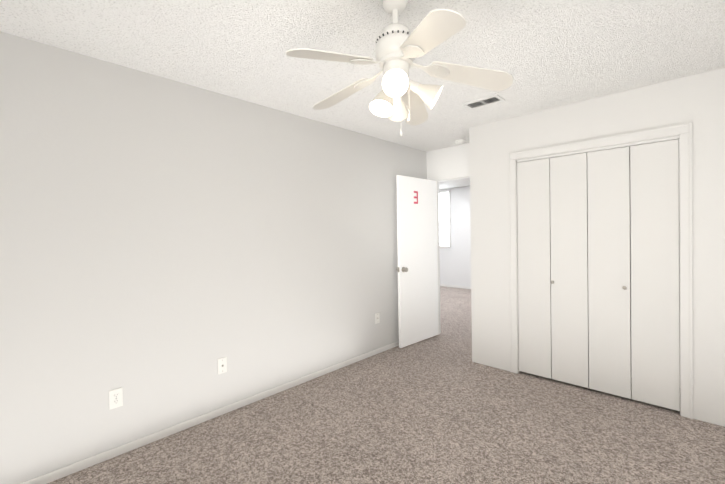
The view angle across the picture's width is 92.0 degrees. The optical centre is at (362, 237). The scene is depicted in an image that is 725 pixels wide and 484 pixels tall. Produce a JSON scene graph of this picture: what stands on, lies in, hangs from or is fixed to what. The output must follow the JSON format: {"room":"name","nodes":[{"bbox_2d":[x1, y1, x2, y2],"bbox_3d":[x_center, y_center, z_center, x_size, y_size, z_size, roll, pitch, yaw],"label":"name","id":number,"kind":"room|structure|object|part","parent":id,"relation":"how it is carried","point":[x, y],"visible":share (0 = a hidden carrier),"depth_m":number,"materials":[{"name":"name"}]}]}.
{"room":"empty bedroom","nodes":[
{"label":"empty bedroom","id":0,"kind":"room"},
{"bbox_2d":[0,31,426,483],"bbox_3d":[-0.877,0.117,2.941,0.100,2.440,5.164,0,1,44],"label":"wall","id":1,"kind":"structure","parent":0,"point":[166,244],"depth_m":2.37,"materials":[{"name":"white paint"}]},
{"bbox_2d":[109,388,122,409],"bbox_3d":[-1.532,0.999,2.175,0.007,0.116,0.071,0,1,44],"label":"electrical outlet","id":2,"kind":"object","parent":1,"relation":"attached to","point":[115,398],"visible":1,"depth_m":2.17,"materials":[{"name":"white plastic"}]},
{"bbox_2d":[20,341,398,483],"bbox_3d":[-0.819,1.310,2.917,0.011,0.054,4.963,0,1,44],"label":"baseboard","id":3,"kind":"structure","parent":1,"relation":"attached to","point":[52,476],"depth_m":2.45,"materials":[{"name":"white paint"}]},
{"bbox_2d":[218,357,226,373],"bbox_3d":[-1.063,0.973,2.660,0.016,0.116,0.071,0,1,44],"label":"electrical outlet","id":4,"kind":"object","parent":1,"relation":"attached to","point":[222,365],"visible":1,"depth_m":2.66,"materials":[{"name":"white plastic"}]},
{"bbox_2d":[375,313,379,323],"bbox_3d":[0.172,0.910,3.951,0.016,0.116,0.071,0,1,44],"label":"electrical outlet","id":5,"kind":"object","parent":1,"relation":"attached to","point":[377,317],"visible":1,"depth_m":3.95,"materials":[{"name":"white plastic"}]},
{"bbox_2d":[0,0,724,188],"bbox_3d":[0.612,-1.169,4.069,6.700,0.060,8.900,0,1,44],"label":"ceiling","id":6,"kind":"structure","parent":0,"point":[547,54],"depth_m":2.02,"materials":[{"name":"white paint"}]},
{"bbox_2d":[286,0,512,135],"bbox_3d":[0.122,-0.781,1.645,1.002,0.643,1.014,0,1,44],"label":"fan","id":7,"kind":"object","parent":6,"relation":"hanging from","point":[399,49],"visible":1,"depth_m":1.57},
{"bbox_3d":[-0.133,-0.749,1.448,0.184,0.080,0.375,0,1,44],"label":"blade","id":8,"kind":"part","parent":7,"relation":"part of","materials":[{"name":"white wood"}]},
{"bbox_3d":[-0.116,-0.754,1.846,0.380,0.080,0.143,0,1,44],"label":"blade","id":9,"kind":"part","parent":7,"relation":"part of","materials":[{"name":"white wood"}]},
{"bbox_3d":[0.085,-0.606,1.544,0.109,0.120,0.106,0,1,44],"label":"lamp shade","id":10,"kind":"part","parent":7,"relation":"part of","materials":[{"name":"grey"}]},
{"bbox_3d":[0.085,-0.606,1.544,0.114,0.124,0.112,0,1,44],"label":"lamp shade","id":11,"kind":"part","parent":7,"relation":"part of","materials":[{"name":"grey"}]},
{"bbox_3d":[0.156,-0.845,1.633,0.191,0.264,0.191,0,1,44],"label":"motor","id":12,"kind":"part","parent":7,"relation":"part of","materials":[{"name":"white metal"}]},
{"bbox_3d":[0.144,-0.650,1.475,0.118,0.118,0.126,0,1,44],"label":"lamp shade","id":13,"kind":"part","parent":7,"relation":"part of","materials":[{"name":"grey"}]},
{"bbox_3d":[0.144,-0.650,1.475,0.113,0.112,0.121,0,1,44],"label":"lamp shade","id":14,"kind":"part","parent":7,"relation":"part of","materials":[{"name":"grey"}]},
{"bbox_3d":[0.144,-0.673,1.508,0.050,0.050,0.056,0,1,44],"label":"bulb","id":15,"kind":"part","parent":7,"relation":"part of","materials":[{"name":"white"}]},
{"bbox_3d":[0.153,-1.038,1.631,0.116,0.128,0.116,0,1,44],"label":"canopy rod","id":16,"kind":"part","parent":7,"relation":"part of","materials":[{"name":"white metal"}]},
{"bbox_3d":[0.174,-0.655,1.796,0.118,0.118,0.126,0,1,44],"label":"lamp shade","id":17,"kind":"part","parent":7,"relation":"part of","materials":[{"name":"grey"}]},
{"bbox_3d":[0.232,-0.703,1.628,0.080,0.062,0.070,0,1,44],"label":"light arm","id":18,"kind":"part","parent":7,"relation":"part of"},
{"bbox_3d":[0.276,-0.740,1.951,0.224,0.121,0.361,0,1,44],"label":"blade","id":19,"kind":"part","parent":7,"relation":"part of","materials":[{"name":"white wood"}]},
{"bbox_3d":[0.320,-0.655,1.620,0.126,0.118,0.118,0,1,44],"label":"lamp shade","id":20,"kind":"part","parent":7,"relation":"part of","materials":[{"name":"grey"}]},
{"bbox_3d":[0.247,-0.753,1.304,0.350,0.080,0.265,0,1,44],"label":"blade","id":21,"kind":"part","parent":7,"relation":"part of","materials":[{"name":"white wood"}]},
{"bbox_3d":[0.320,-0.655,1.620,0.121,0.112,0.113,0,1,44],"label":"lamp shade","id":22,"kind":"part","parent":7,"relation":"part of","materials":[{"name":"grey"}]},
{"bbox_3d":[0.497,-0.748,1.618,0.325,0.103,0.295,0,1,44],"label":"blade","id":23,"kind":"part","parent":7,"relation":"part of","materials":[{"name":"white wood"}]},
{"bbox_2d":[455,139,465,143],"bbox_3d":[1.161,-1.129,4.139,0.128,0.039,0.128,0,1,44],"label":"smoke detector","id":24,"kind":"object","parent":6,"relation":"attached to","point":[461,141],"visible":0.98,"depth_m":4.10,"materials":[{"name":"white plastic"}]},
{"bbox_2d":[463,94,504,109],"bbox_3d":[1.006,-1.126,2.911,0.290,0.010,0.160,0,1,44],"label":"ceiling vent","id":25,"kind":"object","parent":6,"relation":"in","point":[486,101],"visible":0.98,"depth_m":2.90,"materials":[{"name":"silver metal"}]},
{"bbox_2d":[47,286,724,483],"bbox_3d":[0.650,1.330,4.099,6.700,0.060,8.900,0,1,44],"label":"floor","id":26,"kind":"structure","parent":0,"point":[441,408],"depth_m":2.34,"materials":[{"name":"carpet"}]},
{"bbox_2d":[439,186,470,286],"bbox_3d":[2.735,-0.002,8.159,3.910,2.440,0.100,0,1,44],"label":"wall","id":27,"kind":"structure","parent":0,"point":[455,263],"depth_m":8.48,"materials":[{"name":"white paint"}]},
{"bbox_2d":[439,190,450,247],"bbox_3d":[1.859,-0.458,8.893,0.830,1.420,0.029,0,1,44],"label":"window","id":28,"kind":"structure","parent":27,"relation":"in","point":[444,222],"depth_m":8.71,"materials":[{"name":"white"}]},
{"bbox_2d":[440,284,470,288],"bbox_3d":[2.715,1.192,8.133,3.910,0.054,0.011,0,1,44],"label":"baseboard","id":29,"kind":"structure","parent":27,"relation":"attached to","point":[455,286],"depth_m":8.55,"materials":[{"name":"white paint"}]},
{"bbox_2d":[426,143,679,377],"bbox_3d":[2.174,0.063,3.527,3.500,2.440,0.100,0,1,44],"label":"wall","id":30,"kind":"structure","parent":0,"point":[453,161],"depth_m":4.43,"materials":[{"name":"white paint"}]},
{"bbox_2d":[396,175,438,347],"bbox_3d":[0.699,0.273,4.343,0.762,2.018,0.035,-2,1,-43],"label":"door","id":31,"kind":"structure","parent":30,"relation":"in","point":[417,254],"depth_m":4.29,"materials":[{"name":"white paint"}]},
{"bbox_2d":[396,267,407,271],"bbox_3d":[0.468,0.372,4.125,0.066,0.066,0.155,-2,1,-43],"label":"door handle","id":32,"kind":"object","parent":31,"relation":"attached to","point":[404,269],"depth_m":4.09,"materials":[{"name":"grey metal"}]},
{"bbox_2d":[414,191,417,203],"bbox_3d":[0.653,-0.493,4.276,0.080,0.155,0.001,-2,1,-45],"label":"number","id":33,"kind":"object","parent":31,"relation":"attached to","point":[416,197],"depth_m":4.28,"materials":[{"name":"red"}]},
{"bbox_2d":[433,175,469,333],"bbox_3d":[1.277,0.258,4.390,0.810,2.058,0.108,0,1,44],"label":"door frame","id":34,"kind":"structure","parent":30,"relation":"attached to","point":[452,178],"depth_m":4.65,"materials":[{"name":"white paint"}]},
{"bbox_2d":[469,68,724,426],"bbox_3d":[2.099,0.073,2.791,2.590,2.440,0.100,0,1,44],"label":"wall","id":35,"kind":"structure","parent":0,"point":[697,101],"depth_m":2.71,"materials":[{"name":"white paint"}]},
{"bbox_2d":[517,139,679,410],"bbox_3d":[1.893,0.279,2.942,1.142,1.987,0.058,0,1,44],"label":"bifold doors","id":36,"kind":"structure","parent":35,"relation":"in","point":[573,253],"depth_m":2.86,"materials":[{"name":"white paint"}]},
{"bbox_3d":[1.593,0.280,3.250,0.282,1.987,0.028,0,1,44],"label":"panel","id":37,"kind":"part","parent":36,"relation":"part of","materials":[{"name":"white paint"}]},
{"bbox_3d":[1.800,0.280,3.052,0.282,1.987,0.028,0,1,44],"label":"panel","id":38,"kind":"part","parent":36,"relation":"part of","materials":[{"name":"white paint"}]},
{"bbox_3d":[2.007,0.279,2.853,0.282,1.987,0.028,0,1,44],"label":"panel","id":39,"kind":"part","parent":36,"relation":"part of","materials":[{"name":"white paint"}]},
{"bbox_3d":[2.215,0.278,2.655,0.282,1.987,0.028,0,1,44],"label":"panel","id":40,"kind":"part","parent":36,"relation":"part of","materials":[{"name":"white paint"}]},
{"bbox_2d":[508,122,692,418],"bbox_3d":[1.919,0.267,2.968,1.187,2.055,0.104,0,1,44],"label":"door frame","id":41,"kind":"structure","parent":35,"relation":"attached to","point":[645,141],"depth_m":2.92,"materials":[{"name":"white paint"}]}
]}

